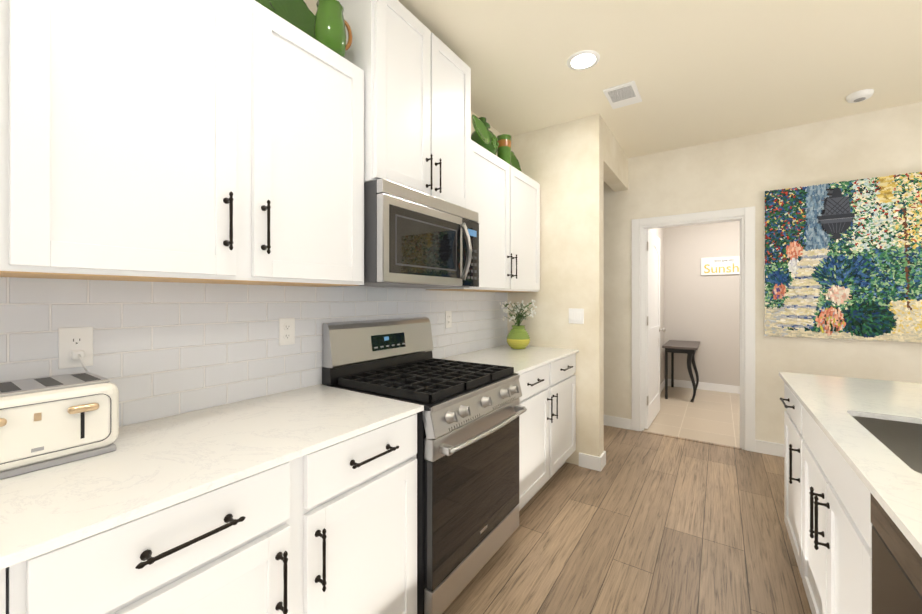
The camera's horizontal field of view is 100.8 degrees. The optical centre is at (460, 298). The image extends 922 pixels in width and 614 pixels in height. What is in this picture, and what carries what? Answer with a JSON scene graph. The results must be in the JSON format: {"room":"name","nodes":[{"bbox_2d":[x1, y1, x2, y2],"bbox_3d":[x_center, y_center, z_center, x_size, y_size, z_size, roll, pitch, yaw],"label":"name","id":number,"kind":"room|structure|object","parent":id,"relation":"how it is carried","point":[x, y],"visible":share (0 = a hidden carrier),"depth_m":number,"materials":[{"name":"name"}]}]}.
{"room":"kitchen","nodes":[
{"label":"kitchen","id":0,"kind":"room"},
{"bbox_2d":[303,0,501,385],"bbox_3d":[-1.490,-0.055,0.680,0.120,2.740,6.580,0,0,34],"label":"wall","id":1,"kind":"structure","parent":0,"point":[312,5],"depth_m":1.78,"materials":[{"name":"beige paint"}]},
{"bbox_2d":[0,0,363,286],"bbox_3d":[-0.795,-0.514,1.277,0.359,0.914,1.000,0,0,34],"label":"upper cabinet","id":2,"kind":"object","parent":1,"relation":"attached to","point":[204,141],"visible":1,"depth_m":1.05,"materials":[{"name":"white wood"}]},
{"bbox_2d":[255,0,314,37],"bbox_3d":[-0.731,-1.148,1.495,0.138,0.344,0.400,0,0,34],"label":"decorative plates","id":3,"kind":"object","parent":2,"relation":"on","point":[299,14],"visible":0.31,"depth_m":1.56,"materials":[{"name":"green ceramic"}]},
{"bbox_2d":[313,0,351,57],"bbox_3d":[-0.522,-1.071,1.536,0.129,0.200,0.142,0,0,34],"label":"pitcher","id":4,"kind":"object","parent":2,"relation":"on","point":[330,24],"visible":0.71,"depth_m":1.49,"materials":[{"name":"green ceramic"}]},
{"bbox_2d":[0,277,506,426],"bbox_3d":[-1.157,0.160,1.058,0.008,0.480,5.579,0,0,34],"label":"tile backsplash","id":5,"kind":"structure","parent":1,"relation":"attached to","point":[163,349],"depth_m":1.37,"materials":[{"name":"white tile"}]},
{"bbox_2d":[58,327,92,370],"bbox_3d":[-1.101,0.145,1.095,0.043,0.126,0.072,0,0,34],"label":"electrical outlet","id":6,"kind":"object","parent":5,"relation":"attached to","point":[75,346],"visible":1,"depth_m":1.10,"materials":[{"name":"white plastic"}]},
{"bbox_2d":[279,318,294,345],"bbox_3d":[-0.750,0.141,1.644,0.008,0.116,0.072,0,0,34],"label":"electrical outlet","id":7,"kind":"object","parent":5,"relation":"attached to","point":[286,331],"visible":1,"depth_m":1.64,"materials":[{"name":"white plastic"}]},
{"bbox_2d":[445,311,451,327],"bbox_3d":[-0.086,0.141,2.625,0.008,0.116,0.072,0,0,34],"label":"electrical outlet","id":8,"kind":"object","parent":5,"relation":"attached to","point":[448,319],"visible":1,"depth_m":2.62,"materials":[{"name":"white plastic"}]},
{"bbox_2d":[337,0,470,209],"bbox_3d":[-0.283,-0.926,1.996,0.399,0.857,0.758,0,0,34],"label":"upper cabinet","id":9,"kind":"object","parent":1,"relation":"attached to","point":[417,104],"visible":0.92,"depth_m":1.79,"materials":[{"name":"white wood"}]},
{"bbox_2d":[359,178,478,287],"bbox_3d":[-0.252,-0.281,1.973,0.477,0.431,0.756,0,0,34],"label":"over-the-range microwave","id":10,"kind":"object","parent":9,"relation":"attached to","point":[413,238],"visible":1,"depth_m":1.74,"materials":[{"name":"grey metal"}]},
{"bbox_2d":[425,140,539,292],"bbox_3d":[0.232,-0.513,2.792,0.359,0.914,1.128,0,0,34],"label":"upper cabinet","id":11,"kind":"object","parent":1,"relation":"attached to","point":[505,200],"visible":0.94,"depth_m":2.66,"materials":[{"name":"white wood"}]},
{"bbox_2d":[472,115,490,143],"bbox_3d":[0.131,-1.073,2.427,0.072,0.188,0.204,0,0,34],"label":"leaf plate","id":12,"kind":"object","parent":11,"relation":"on","point":[480,129],"visible":1,"depth_m":2.45,"materials":[{"name":"green ceramic"}]},
{"bbox_2d":[471,117,498,154],"bbox_3d":[0.153,-1.130,2.702,0.217,0.318,0.211,0,0,34],"label":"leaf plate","id":13,"kind":"object","parent":11,"relation":"on","point":[492,146],"visible":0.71,"depth_m":2.63,"materials":[{"name":"green ceramic"}]},
{"bbox_2d":[497,134,511,164],"bbox_3d":[0.321,-1.088,2.848,0.114,0.235,0.112,0,0,34],"label":"cup","id":14,"kind":"object","parent":11,"relation":"on","point":[504,148],"visible":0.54,"depth_m":2.80,"materials":[{"name":"green ceramic"}]},
{"bbox_2d":[511,151,521,171],"bbox_3d":[0.439,-1.108,3.161,0.072,0.268,0.279,0,0,34],"label":"plate","id":15,"kind":"object","parent":11,"relation":"on","point":[515,162],"visible":0.33,"depth_m":3.23,"materials":[{"name":"green ceramic"}]},
{"bbox_2d":[507,114,603,464],"bbox_3d":[0.720,-0.053,3.236,0.914,2.740,0.130,0,0,34],"label":"wall","id":16,"kind":"structure","parent":0,"point":[562,164],"depth_m":3.03,"materials":[{"name":"beige paint"}]},
{"bbox_2d":[569,308,583,323],"bbox_3d":[0.911,0.136,3.019,0.120,0.120,0.013,0,0,34],"label":"switch plate","id":17,"kind":"object","parent":16,"relation":"attached to","point":[576,315],"visible":1,"depth_m":3.02,"materials":[{"name":"white plastic"}]},
{"bbox_2d":[579,451,605,466],"bbox_3d":[0.230,1.264,3.640,2.209,0.105,0.040,0,0,34],"label":"baseboard","id":18,"kind":"structure","parent":16,"relation":"attached to","point":[592,462],"depth_m":2.96,"materials":[{"name":"white wood"}]},
{"bbox_2d":[604,122,627,191],"bbox_3d":[1.360,-1.263,3.483,0.130,0.320,0.997,0,0,34],"label":"wall","id":19,"kind":"structure","parent":0,"point":[615,168],"depth_m":3.44,"materials":[{"name":"beige paint"}]},
{"bbox_2d":[442,425,811,613],"bbox_3d":[0.490,1.340,0.019,7.100,0.050,7.707,0,0,34],"label":"floor","id":20,"kind":"structure","parent":0,"point":[641,522],"depth_m":2.07,"materials":[{"name":"brown wood"}]},
{"bbox_2d":[0,568,5,613],"bbox_3d":[-1.233,0.868,0.366,0.654,0.894,0.970,0,0,34],"label":"base cabinet","id":21,"kind":"object","parent":20,"relation":"on","point":[2,591],"depth_m":0.61,"materials":[{"name":"white wood"}]},
{"bbox_2d":[6,414,416,613],"bbox_3d":[-0.676,0.868,1.188,0.654,0.894,1.006,0,0,34],"label":"base cabinet","id":22,"kind":"object","parent":20,"relation":"on","point":[331,529],"visible":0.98,"depth_m":0.96,"materials":[{"name":"white wood"}]},
{"bbox_2d":[322,317,526,613],"bbox_3d":[-0.134,0.715,1.893,0.742,1.202,0.756,0,0,34],"label":"range","id":23,"kind":"object","parent":20,"relation":"on","point":[467,456],"visible":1,"depth_m":1.71,"materials":[{"name":"grey metal"}]},
{"bbox_2d":[519,353,575,510],"bbox_3d":[0.356,0.869,2.712,0.654,0.894,1.136,0,0,34],"label":"base cabinet","id":24,"kind":"object","parent":20,"relation":"on","point":[547,433],"visible":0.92,"depth_m":2.49,"materials":[{"name":"white wood"}]},
{"bbox_2d":[441,344,578,373],"bbox_3d":[0.348,0.411,2.718,0.635,0.020,1.140,0,0,34],"label":"countertop","id":25,"kind":"structure","parent":24,"relation":"on","point":[526,359],"depth_m":2.65,"materials":[{"name":"stone"}]},
{"bbox_2d":[500,300,536,348],"bbox_3d":[0.486,0.203,3.093,0.267,0.397,0.353,0,0,34],"label":"vase","id":26,"kind":"object","parent":25,"relation":"on","point":[517,337],"visible":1,"depth_m":3.02,"materials":[{"name":"ceramic"}]},
{"bbox_2d":[856,475,921,613],"bbox_3d":[1.011,0.871,0.471,0.574,0.888,0.631,0,0,34],"label":"base cabinet","id":27,"kind":"object","parent":20,"relation":"on","point":[888,568],"depth_m":0.81,"materials":[{"name":"white painted wood"},{"name":"bronze"}]},
{"bbox_2d":[779,372,921,557],"bbox_3d":[1.035,0.512,-0.021,1.193,0.225,4.312,0,0,34],"label":"countertop","id":28,"kind":"structure","parent":27,"relation":"on","point":[871,429],"depth_m":1.29,"materials":[{"name":"stone"}]},
{"bbox_3d":[-2.002,0.867,-0.720,0.598,0.894,1.687,0,0,34],"label":"base cabinet","id":29,"kind":"object","parent":20,"relation":"on","visible":0},
{"bbox_2d":[0,384,423,569],"bbox_3d":[-1.431,0.410,0.091,0.635,0.020,3.672,0,0,34],"label":"countertop","id":30,"kind":"structure","parent":29,"relation":"on","point":[146,468],"depth_m":0.94,"materials":[{"name":"stone"}]},
{"bbox_2d":[0,372,118,479],"bbox_3d":[-1.065,0.305,0.939,0.254,0.189,0.300,0,0,34],"label":"toaster","id":31,"kind":"object","parent":30,"relation":"on","point":[48,422],"visible":1,"depth_m":0.91,"materials":[{"name":"beige plastic"}]},
{"bbox_2d":[649,228,664,383],"bbox_3d":[2.464,-0.053,4.975,0.120,2.740,2.473,0,0,34],"label":"wall","id":32,"kind":"structure","parent":0,"point":[659,232],"depth_m":5.61,"materials":[{"name":"grey"}]},
{"bbox_2d":[660,378,664,393],"bbox_3d":[2.477,1.265,4.875,0.015,0.105,2.263,0,0,34],"label":"baseboard","id":33,"kind":"structure","parent":32,"relation":"attached to","point":[662,385],"depth_m":5.49,"materials":[{"name":"white wood"}]},
{"bbox_2d":[398,0,921,157],"bbox_3d":[1.217,-1.455,1.094,7.100,0.060,10.300,0,0,34],"label":"ceiling","id":34,"kind":"structure","parent":0,"point":[698,72],"depth_m":2.28,"materials":[{"name":"beige paint"}]},
{"bbox_2d":[567,50,599,69],"bbox_3d":[0.730,-1.421,2.275,0.190,0.006,0.190,0,0,34],"label":"recessed light","id":35,"kind":"object","parent":34,"relation":"in","point":[583,60],"visible":1,"depth_m":2.27,"materials":[{"name":"white plastic"}]},
{"bbox_2d":[603,81,641,108],"bbox_3d":[1.131,-1.417,2.662,0.200,0.014,0.300,0,0,34],"label":"air vent","id":36,"kind":"object","parent":34,"relation":"attached to","point":[622,95],"visible":1,"depth_m":2.64,"materials":[{"name":"white"}]},
{"bbox_2d":[846,89,873,102],"bbox_3d":[2.772,-1.403,2.650,0.136,0.042,0.136,0,0,34],"label":"smoke detector","id":37,"kind":"object","parent":34,"relation":"attached to","point":[859,96],"visible":1,"depth_m":2.62,"materials":[{"name":"white plastic"}]},
{"bbox_2d":[644,386,739,447],"bbox_3d":[3.188,1.342,4.412,1.960,0.050,2.592,0,0,34],"label":"floor","id":38,"kind":"structure","parent":0,"point":[709,416],"depth_m":4.27,"materials":[{"name":"beige tile"}]},
{"bbox_2d":[662,340,699,401],"bbox_3d":[3.058,0.971,5.269,0.395,0.707,0.880,0,0,34],"label":"console table","id":39,"kind":"object","parent":38,"relation":"on","point":[688,348],"visible":1,"depth_m":5.01,"materials":[{"name":"grey wood"}]},
{"bbox_2d":[665,221,739,385],"bbox_3d":[3.877,-0.052,5.404,1.680,2.740,0.180,0,0,34],"label":"wall","id":40,"kind":"structure","parent":0,"point":[696,305],"depth_m":5.53,"materials":[{"name":"grey paint"}]},
{"bbox_2d":[668,379,739,393],"bbox_3d":[3.816,1.265,5.323,1.680,0.105,0.018,0,0,34],"label":"baseboard","id":41,"kind":"structure","parent":40,"relation":"attached to","point":[677,383],"depth_m":5.49,"materials":[{"name":"white wood"}]},
{"bbox_2d":[701,256,739,274],"bbox_3d":[3.869,-0.467,5.285,0.910,0.250,0.020,0,0,34],"label":"sign board","id":42,"kind":"object","parent":40,"relation":"attached to","point":[720,266],"visible":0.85,"depth_m":5.40,"materials":[{"name":"white"}]},
{"bbox_2d":[604,102,921,443],"bbox_3d":[2.684,-0.053,3.260,7.100,2.740,0.120,0,0,34],"label":"wall","id":43,"kind":"structure","parent":0,"point":[741,171],"depth_m":3.25,"materials":[{"name":"paint"}]},
{"bbox_2d":[604,415,631,429],"bbox_3d":[0.761,1.265,4.480,2.307,0.105,0.015,0,0,34],"label":"baseboard","id":44,"kind":"structure","parent":43,"relation":"attached to","point":[613,421],"depth_m":3.90,"materials":[{"name":"white wood"}]},
{"bbox_2d":[644,229,665,428],"bbox_3d":[2.112,0.300,4.135,0.126,2.010,0.807,0,0,34],"label":"door leaf","id":45,"kind":"structure","parent":43,"relation":"in","point":[652,329],"depth_m":4.03,"materials":[{"name":"white wood"}]},
{"bbox_2d":[642,431,741,449],"bbox_3d":[2.124,1.314,3.555,0.800,0.006,0.042,0,0,34],"label":"trim","id":46,"kind":"structure","parent":43,"relation":"attached to","point":[721,445],"depth_m":3.53,"materials":[{"name":"brown wood"}]},
{"bbox_2d":[632,206,754,451],"bbox_3d":[2.164,0.260,3.615,0.986,2.113,0.160,0,0,34],"label":"door frame","id":47,"kind":"structure","parent":43,"relation":"attached to","point":[745,216],"depth_m":3.37,"materials":[{"name":"white wood"}]},
{"bbox_2d":[755,440,783,456],"bbox_3d":[4.060,1.263,2.246,3.687,0.105,0.015,0,0,34],"label":"baseboard","id":48,"kind":"structure","parent":43,"relation":"attached to","point":[765,447],"depth_m":3.22,"materials":[{"name":"white wood"}]},
{"bbox_2d":[764,172,921,342],"bbox_3d":[3.073,-0.298,2.887,1.218,1.224,0.060,0,0,34],"label":"canvas painting","id":49,"kind":"object","parent":43,"relation":"attached to","point":[842,259],"visible":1,"depth_m":2.93,"materials":[{"name":"multicoloured fabric"}]}
]}

